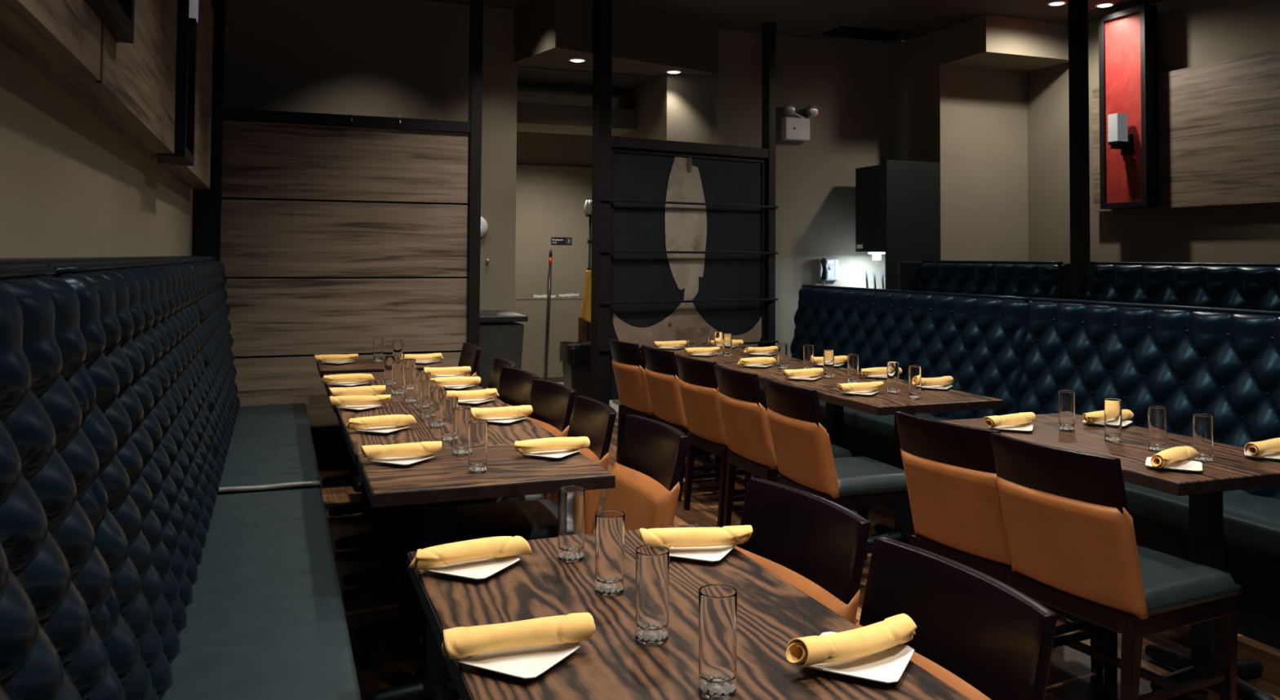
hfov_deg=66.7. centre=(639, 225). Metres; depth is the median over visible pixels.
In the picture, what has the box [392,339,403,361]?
tumbler
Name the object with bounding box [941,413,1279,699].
dining table
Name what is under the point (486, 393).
napkin
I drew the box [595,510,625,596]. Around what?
tumbler
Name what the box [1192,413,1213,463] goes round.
tumbler
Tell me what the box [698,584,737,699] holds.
tumbler
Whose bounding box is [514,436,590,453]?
napkin
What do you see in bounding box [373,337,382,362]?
tumbler
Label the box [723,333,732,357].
tumbler
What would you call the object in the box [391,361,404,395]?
tumbler
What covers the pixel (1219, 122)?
cladding
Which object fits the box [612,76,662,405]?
wall
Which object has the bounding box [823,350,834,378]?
tumbler
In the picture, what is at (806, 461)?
dining chair
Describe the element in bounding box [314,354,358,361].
napkin
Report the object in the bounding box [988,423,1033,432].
plate
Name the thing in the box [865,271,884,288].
router
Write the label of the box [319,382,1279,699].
floor
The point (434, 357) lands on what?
napkin
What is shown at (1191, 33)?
wall
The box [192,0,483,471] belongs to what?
partition
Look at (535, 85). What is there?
wall
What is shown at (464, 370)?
napkin
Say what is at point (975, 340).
banquette
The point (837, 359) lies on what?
napkin
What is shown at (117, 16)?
wall panel
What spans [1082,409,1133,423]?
napkin
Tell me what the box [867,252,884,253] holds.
light
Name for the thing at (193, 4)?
wall sconce
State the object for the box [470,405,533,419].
napkin
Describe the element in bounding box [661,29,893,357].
wall
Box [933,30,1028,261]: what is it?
wall
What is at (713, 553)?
plate
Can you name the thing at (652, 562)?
tumbler
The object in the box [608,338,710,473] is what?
dining chair
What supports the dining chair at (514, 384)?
on the floor
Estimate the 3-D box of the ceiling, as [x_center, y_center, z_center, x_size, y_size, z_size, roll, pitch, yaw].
[1.325,-1.908,5.039,7.160,0.100,13.600,1,-2,-20]
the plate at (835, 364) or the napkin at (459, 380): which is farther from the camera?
the plate at (835, 364)
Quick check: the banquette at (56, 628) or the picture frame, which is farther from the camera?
the picture frame
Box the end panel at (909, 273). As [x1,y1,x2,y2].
[898,262,923,291]
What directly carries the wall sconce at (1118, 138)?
attached to the wall panel at (1128, 84)
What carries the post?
on the floor
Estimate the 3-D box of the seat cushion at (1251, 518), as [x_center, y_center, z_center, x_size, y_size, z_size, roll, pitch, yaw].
[2.658,1.176,3.467,0.475,0.110,4.192,1,-2,-20]
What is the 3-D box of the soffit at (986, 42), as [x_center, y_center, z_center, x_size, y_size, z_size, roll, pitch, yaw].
[3.220,-1.577,8.514,0.970,0.310,0.600,1,-2,-20]
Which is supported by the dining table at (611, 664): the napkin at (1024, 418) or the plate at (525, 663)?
the plate at (525, 663)
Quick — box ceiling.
[419,0,1163,46]
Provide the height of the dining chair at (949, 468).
0.890 m
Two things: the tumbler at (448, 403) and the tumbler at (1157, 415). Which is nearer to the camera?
the tumbler at (1157, 415)
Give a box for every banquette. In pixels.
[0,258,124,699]
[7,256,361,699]
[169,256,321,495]
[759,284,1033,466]
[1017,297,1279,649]
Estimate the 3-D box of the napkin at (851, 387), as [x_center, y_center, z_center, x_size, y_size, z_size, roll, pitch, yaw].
[1.123,0.822,4.946,0.267,0.045,0.063,1,-2,-24]
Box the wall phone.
[817,257,838,285]
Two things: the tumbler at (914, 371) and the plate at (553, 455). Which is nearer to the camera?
the plate at (553, 455)
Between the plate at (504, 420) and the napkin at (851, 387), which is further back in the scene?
the napkin at (851, 387)
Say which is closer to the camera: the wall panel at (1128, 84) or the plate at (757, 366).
the plate at (757, 366)
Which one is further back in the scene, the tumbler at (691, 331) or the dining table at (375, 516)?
the tumbler at (691, 331)
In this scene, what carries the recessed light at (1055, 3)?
in the ceiling
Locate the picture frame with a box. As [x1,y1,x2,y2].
[158,0,196,166]
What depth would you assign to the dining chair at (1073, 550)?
2.90 m
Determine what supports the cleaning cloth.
hanging from the mop
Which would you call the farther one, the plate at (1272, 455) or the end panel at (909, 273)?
the end panel at (909, 273)
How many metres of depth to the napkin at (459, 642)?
1.66 m
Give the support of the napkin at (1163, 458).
on the plate at (1180, 465)
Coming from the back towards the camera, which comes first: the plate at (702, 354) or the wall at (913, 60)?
the wall at (913, 60)
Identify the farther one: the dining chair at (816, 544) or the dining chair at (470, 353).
the dining chair at (470, 353)
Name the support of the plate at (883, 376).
on the dining table at (880, 403)
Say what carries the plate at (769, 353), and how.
on the dining table at (738, 353)
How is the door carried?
in the wall at (532, 148)
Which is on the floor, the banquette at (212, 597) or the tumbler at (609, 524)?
the banquette at (212, 597)
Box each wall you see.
[0,42,194,258]
[223,0,517,322]
[516,66,661,108]
[516,131,592,382]
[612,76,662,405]
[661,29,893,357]
[893,32,933,162]
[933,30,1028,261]
[1026,0,1279,266]
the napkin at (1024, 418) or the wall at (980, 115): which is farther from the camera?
the wall at (980, 115)
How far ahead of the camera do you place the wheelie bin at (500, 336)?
7.26 m
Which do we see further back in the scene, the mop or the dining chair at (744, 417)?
the mop
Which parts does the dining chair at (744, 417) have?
leg, head panel, backrest, seat frame, seat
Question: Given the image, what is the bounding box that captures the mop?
[583,200,591,342]
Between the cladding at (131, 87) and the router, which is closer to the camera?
the cladding at (131, 87)
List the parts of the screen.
post, frame, rail, post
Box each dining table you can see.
[316,358,448,490]
[322,370,497,556]
[335,398,556,654]
[356,444,615,699]
[407,524,971,699]
[640,345,801,470]
[716,360,847,482]
[757,371,1004,546]
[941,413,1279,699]
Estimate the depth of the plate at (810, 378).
5.52 m
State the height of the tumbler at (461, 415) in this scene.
0.160 m
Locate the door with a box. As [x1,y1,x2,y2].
[515,164,591,377]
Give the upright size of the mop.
1.982 m
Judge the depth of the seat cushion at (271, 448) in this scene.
4.80 m
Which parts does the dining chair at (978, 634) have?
backrest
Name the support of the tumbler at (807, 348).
on the dining table at (792, 365)
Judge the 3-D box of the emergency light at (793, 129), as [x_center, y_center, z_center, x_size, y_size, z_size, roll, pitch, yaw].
[1.448,-0.936,8.840,0.358,0.326,0.111,1,-2,-20]
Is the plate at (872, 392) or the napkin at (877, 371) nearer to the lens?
the plate at (872, 392)
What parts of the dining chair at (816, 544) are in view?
backrest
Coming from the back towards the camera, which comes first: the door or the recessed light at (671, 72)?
the door
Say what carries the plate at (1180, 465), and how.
on the dining table at (1230, 469)
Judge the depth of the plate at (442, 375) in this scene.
5.52 m
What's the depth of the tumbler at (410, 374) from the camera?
4.54 m
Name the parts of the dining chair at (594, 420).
seat, backrest, head panel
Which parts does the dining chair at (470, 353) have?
backrest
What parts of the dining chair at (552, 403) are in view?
seat, backrest, head panel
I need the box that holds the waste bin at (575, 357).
[559,341,591,411]
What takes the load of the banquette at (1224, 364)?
on the floor
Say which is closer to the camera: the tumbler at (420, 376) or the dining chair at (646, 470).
the dining chair at (646, 470)
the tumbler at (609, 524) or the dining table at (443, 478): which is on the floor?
the dining table at (443, 478)
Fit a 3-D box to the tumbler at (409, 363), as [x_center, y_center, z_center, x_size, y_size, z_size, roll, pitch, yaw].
[-1.177,0.765,4.962,0.062,0.160,0.062,1,-2,-28]
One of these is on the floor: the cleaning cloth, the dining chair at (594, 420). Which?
the dining chair at (594, 420)
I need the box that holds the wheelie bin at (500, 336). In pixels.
[479,310,528,389]
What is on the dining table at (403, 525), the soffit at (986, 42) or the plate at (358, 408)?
the plate at (358, 408)
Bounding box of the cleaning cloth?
[580,270,591,323]
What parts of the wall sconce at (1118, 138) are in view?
lamp shade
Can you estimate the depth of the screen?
7.83 m
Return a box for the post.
[1067,0,1090,300]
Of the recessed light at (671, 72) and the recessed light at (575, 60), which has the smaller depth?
the recessed light at (575, 60)
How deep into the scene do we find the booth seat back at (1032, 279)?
7.19 m
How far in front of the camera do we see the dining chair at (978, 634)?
1.72 m
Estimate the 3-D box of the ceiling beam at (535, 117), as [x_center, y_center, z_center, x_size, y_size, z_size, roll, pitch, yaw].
[-0.756,-1.000,9.200,1.327,0.190,0.600,1,-2,-20]
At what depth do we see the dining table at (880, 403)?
4.89 m
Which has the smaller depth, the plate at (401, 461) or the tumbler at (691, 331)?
the plate at (401, 461)
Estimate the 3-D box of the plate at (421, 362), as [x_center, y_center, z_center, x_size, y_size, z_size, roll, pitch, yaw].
[-1.398,0.878,6.235,0.166,0.014,0.166,0,-2,25]
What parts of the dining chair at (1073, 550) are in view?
head panel, backrest, leg, seat frame, leg, seat, leg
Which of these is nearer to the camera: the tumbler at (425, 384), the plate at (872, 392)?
the tumbler at (425, 384)
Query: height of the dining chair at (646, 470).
0.890 m
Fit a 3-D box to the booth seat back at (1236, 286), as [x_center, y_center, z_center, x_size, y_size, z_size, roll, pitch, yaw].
[3.226,0.920,5.151,0.706,1.438,2.600,1,-2,-20]
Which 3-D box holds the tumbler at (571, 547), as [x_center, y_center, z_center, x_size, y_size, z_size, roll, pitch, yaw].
[-0.157,0.681,2.217,0.062,0.160,0.062,0,-2,21]
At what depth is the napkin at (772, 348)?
6.86 m
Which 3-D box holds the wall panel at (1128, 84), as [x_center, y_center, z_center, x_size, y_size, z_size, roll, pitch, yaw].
[3.858,-0.915,7.685,0.130,1.560,0.450,1,-2,-20]
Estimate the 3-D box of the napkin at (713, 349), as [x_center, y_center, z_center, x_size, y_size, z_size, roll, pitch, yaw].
[0.437,0.879,6.824,0.267,0.045,0.063,1,-2,-22]
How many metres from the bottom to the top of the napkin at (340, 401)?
0.045 m
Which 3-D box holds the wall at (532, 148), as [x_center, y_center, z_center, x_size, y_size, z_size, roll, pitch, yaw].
[-1.207,0.070,11.241,3.200,3.480,0.100,1,-2,-20]
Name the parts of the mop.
handle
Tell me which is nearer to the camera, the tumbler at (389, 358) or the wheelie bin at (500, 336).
the tumbler at (389, 358)
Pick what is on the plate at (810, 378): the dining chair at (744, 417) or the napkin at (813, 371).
the napkin at (813, 371)
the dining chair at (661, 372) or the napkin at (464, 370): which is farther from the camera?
the dining chair at (661, 372)
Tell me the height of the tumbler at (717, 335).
0.160 m
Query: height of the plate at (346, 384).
0.014 m
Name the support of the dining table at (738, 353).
on the floor
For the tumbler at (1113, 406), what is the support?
on the dining table at (1230, 469)
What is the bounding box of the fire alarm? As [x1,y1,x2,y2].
[480,217,488,238]
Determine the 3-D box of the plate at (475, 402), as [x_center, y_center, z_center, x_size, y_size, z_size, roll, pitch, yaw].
[-0.792,0.828,4.572,0.166,0.014,0.166,0,-2,25]
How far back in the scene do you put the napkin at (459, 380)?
5.06 m
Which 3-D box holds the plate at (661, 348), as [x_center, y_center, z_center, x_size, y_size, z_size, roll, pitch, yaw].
[0.229,0.923,7.311,0.166,0.014,0.166,0,-2,25]
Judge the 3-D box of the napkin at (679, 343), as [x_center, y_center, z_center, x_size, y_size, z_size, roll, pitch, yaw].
[0.225,0.893,7.319,0.265,0.046,0.062,1,-2,-22]
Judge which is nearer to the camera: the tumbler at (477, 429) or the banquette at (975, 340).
the tumbler at (477, 429)
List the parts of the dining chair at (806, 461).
head panel, backrest, seat frame, leg, seat, leg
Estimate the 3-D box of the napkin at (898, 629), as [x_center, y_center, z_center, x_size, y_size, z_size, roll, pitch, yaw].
[0.371,0.708,1.657,0.272,0.047,0.065,1,-2,-28]
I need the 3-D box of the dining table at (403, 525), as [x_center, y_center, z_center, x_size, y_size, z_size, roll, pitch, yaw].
[-0.852,1.195,4.069,0.754,0.753,1.209,1,-2,-20]
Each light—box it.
[568,57,586,62]
[665,70,682,74]
[781,102,818,141]
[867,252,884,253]
[1047,0,1066,6]
[1094,2,1115,8]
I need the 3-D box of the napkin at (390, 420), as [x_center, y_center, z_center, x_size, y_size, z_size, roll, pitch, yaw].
[-1.022,0.772,3.828,0.274,0.046,0.063,1,-2,-24]
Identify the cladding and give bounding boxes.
[0,0,213,189]
[1092,48,1279,212]
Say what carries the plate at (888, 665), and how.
on the dining table at (611, 664)
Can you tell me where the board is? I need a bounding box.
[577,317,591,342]
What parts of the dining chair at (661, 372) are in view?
head panel, backrest, seat frame, leg, leg, leg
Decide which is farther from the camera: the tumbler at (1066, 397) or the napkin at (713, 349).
the napkin at (713, 349)
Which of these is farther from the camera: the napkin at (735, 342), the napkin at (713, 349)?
the napkin at (735, 342)
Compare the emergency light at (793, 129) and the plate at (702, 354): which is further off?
the emergency light at (793, 129)
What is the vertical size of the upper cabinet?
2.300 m
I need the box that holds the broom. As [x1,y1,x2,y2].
[544,249,551,380]
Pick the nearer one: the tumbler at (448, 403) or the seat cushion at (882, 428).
the tumbler at (448, 403)
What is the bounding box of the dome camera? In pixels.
[894,30,911,41]
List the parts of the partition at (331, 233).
post, rail, post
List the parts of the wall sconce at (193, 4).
lamp shade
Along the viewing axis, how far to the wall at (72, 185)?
2.57 m
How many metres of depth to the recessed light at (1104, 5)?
7.72 m
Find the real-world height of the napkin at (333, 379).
0.046 m
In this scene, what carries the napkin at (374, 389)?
on the plate
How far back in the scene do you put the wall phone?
8.91 m
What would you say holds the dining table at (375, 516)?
on the floor
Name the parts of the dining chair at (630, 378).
leg, head panel, backrest, seat frame, leg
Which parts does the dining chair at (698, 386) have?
leg, head panel, backrest, seat frame, leg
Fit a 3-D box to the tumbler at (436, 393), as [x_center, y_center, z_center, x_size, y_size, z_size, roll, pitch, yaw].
[-0.816,0.733,3.913,0.062,0.160,0.062,0,-2,-2]
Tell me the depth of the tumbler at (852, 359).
5.34 m
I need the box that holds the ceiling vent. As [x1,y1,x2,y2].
[822,26,911,42]
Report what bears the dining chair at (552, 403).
on the floor
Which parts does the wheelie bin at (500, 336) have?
lid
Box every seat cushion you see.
[160,488,361,699]
[216,403,321,495]
[759,384,951,441]
[1124,481,1279,558]
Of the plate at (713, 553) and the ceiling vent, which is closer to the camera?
the plate at (713, 553)
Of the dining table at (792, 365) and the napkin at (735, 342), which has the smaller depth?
the dining table at (792, 365)
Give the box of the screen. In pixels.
[590,0,778,405]
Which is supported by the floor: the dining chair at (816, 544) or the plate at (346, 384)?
the dining chair at (816, 544)
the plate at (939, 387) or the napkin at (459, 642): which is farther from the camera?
the plate at (939, 387)
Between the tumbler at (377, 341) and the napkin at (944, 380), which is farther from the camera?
the tumbler at (377, 341)
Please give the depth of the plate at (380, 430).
3.81 m
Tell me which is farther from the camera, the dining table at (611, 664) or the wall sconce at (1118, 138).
the wall sconce at (1118, 138)
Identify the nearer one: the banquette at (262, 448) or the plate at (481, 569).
the plate at (481, 569)
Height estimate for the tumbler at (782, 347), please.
0.160 m
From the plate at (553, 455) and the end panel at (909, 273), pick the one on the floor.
the end panel at (909, 273)
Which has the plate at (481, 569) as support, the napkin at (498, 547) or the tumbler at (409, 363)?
the napkin at (498, 547)
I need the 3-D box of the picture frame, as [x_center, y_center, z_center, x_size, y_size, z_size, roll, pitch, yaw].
[-1.995,-1.057,4.226,0.100,1.560,0.470,1,-2,-20]
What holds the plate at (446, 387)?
on the dining table at (375, 516)
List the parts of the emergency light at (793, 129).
arm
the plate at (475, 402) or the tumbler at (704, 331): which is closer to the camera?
the plate at (475, 402)
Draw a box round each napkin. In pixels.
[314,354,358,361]
[320,373,374,383]
[328,385,386,396]
[329,395,391,406]
[345,414,416,430]
[360,441,441,459]
[402,353,443,361]
[408,536,531,570]
[423,366,471,375]
[430,376,480,386]
[441,612,595,659]
[444,388,499,399]
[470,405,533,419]
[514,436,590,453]
[639,524,752,548]
[653,340,686,347]
[684,346,719,354]
[711,339,743,346]
[737,357,776,365]
[743,346,777,353]
[781,368,823,377]
[785,613,916,667]
[813,355,847,364]
[836,381,884,392]
[860,367,902,376]
[921,376,953,386]
[982,412,1035,427]
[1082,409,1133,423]
[1151,446,1198,468]
[1244,437,1279,456]
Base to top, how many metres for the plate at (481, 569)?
0.014 m
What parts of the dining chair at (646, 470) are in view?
backrest, head panel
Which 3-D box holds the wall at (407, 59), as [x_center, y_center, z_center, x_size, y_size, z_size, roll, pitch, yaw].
[-2.132,-0.055,7.599,2.337,3.480,0.120,1,-2,-20]
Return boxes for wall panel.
[84,0,134,43]
[1098,4,1159,209]
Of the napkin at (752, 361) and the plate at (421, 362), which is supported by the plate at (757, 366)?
the napkin at (752, 361)
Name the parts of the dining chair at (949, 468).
head panel, backrest, seat frame, leg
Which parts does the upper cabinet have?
label plate, door, door, panel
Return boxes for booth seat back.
[916,260,1070,299]
[1083,262,1279,311]
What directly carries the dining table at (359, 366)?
on the floor
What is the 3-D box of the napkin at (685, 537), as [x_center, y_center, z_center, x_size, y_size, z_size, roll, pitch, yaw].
[0.131,0.729,2.272,0.267,0.045,0.063,1,-2,-8]
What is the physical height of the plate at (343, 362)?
0.014 m
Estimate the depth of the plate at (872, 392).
4.92 m
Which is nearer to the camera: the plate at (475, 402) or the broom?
the plate at (475, 402)
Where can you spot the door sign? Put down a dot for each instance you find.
(554, 241)
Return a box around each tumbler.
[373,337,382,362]
[383,354,395,386]
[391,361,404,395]
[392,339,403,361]
[403,359,415,368]
[404,368,417,404]
[416,373,431,409]
[420,379,435,419]
[429,386,444,428]
[440,396,457,442]
[452,407,471,456]
[467,420,488,474]
[557,485,585,563]
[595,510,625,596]
[635,545,669,645]
[688,328,696,347]
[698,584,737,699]
[701,328,709,347]
[714,331,722,355]
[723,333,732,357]
[777,342,787,369]
[803,344,813,368]
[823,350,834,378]
[847,354,858,383]
[886,361,898,394]
[908,365,921,399]
[1057,390,1075,431]
[1103,398,1121,443]
[1147,405,1167,453]
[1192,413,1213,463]
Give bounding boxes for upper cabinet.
[855,160,940,289]
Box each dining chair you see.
[449,395,616,543]
[450,378,576,506]
[457,342,481,377]
[486,357,515,390]
[497,366,539,406]
[531,414,688,540]
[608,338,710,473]
[641,345,751,501]
[675,354,760,528]
[713,364,853,526]
[734,477,871,624]
[761,377,915,559]
[855,537,1057,699]
[894,411,1103,675]
[989,432,1242,699]
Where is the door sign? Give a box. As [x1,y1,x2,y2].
[551,237,572,244]
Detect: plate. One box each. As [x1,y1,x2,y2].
[320,360,355,364]
[327,382,368,386]
[334,404,384,411]
[353,426,409,434]
[368,454,434,466]
[415,360,439,364]
[422,555,519,579]
[431,374,466,377]
[441,384,475,390]
[454,642,580,679]
[457,398,494,404]
[475,416,527,424]
[520,448,580,459]
[657,346,684,350]
[668,544,737,562]
[688,353,716,356]
[742,364,773,368]
[748,352,776,356]
[786,376,821,381]
[805,631,914,683]
[813,363,844,367]
[840,390,879,395]
[865,374,886,379]
[921,385,952,390]
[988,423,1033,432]
[1082,420,1133,426]
[1145,457,1202,471]
[1244,449,1279,461]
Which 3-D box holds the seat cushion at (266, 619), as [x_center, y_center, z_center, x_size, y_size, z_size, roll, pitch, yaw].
[-1.161,1.139,2.949,0.475,0.102,2.482,1,-2,-20]
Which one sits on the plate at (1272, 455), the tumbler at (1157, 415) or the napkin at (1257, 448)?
the napkin at (1257, 448)
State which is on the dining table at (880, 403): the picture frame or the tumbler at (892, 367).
the tumbler at (892, 367)
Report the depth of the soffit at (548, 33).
7.90 m
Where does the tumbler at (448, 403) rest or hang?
on the dining table at (403, 525)
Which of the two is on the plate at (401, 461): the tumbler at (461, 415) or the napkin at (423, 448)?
the napkin at (423, 448)
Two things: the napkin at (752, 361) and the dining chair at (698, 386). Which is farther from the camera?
the napkin at (752, 361)
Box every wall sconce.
[188,0,198,35]
[1107,113,1133,155]
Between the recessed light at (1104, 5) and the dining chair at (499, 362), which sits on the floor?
the dining chair at (499, 362)
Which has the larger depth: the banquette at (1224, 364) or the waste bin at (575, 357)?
the waste bin at (575, 357)
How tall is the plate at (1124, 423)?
0.014 m
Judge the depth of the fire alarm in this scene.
7.82 m
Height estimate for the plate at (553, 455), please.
0.014 m

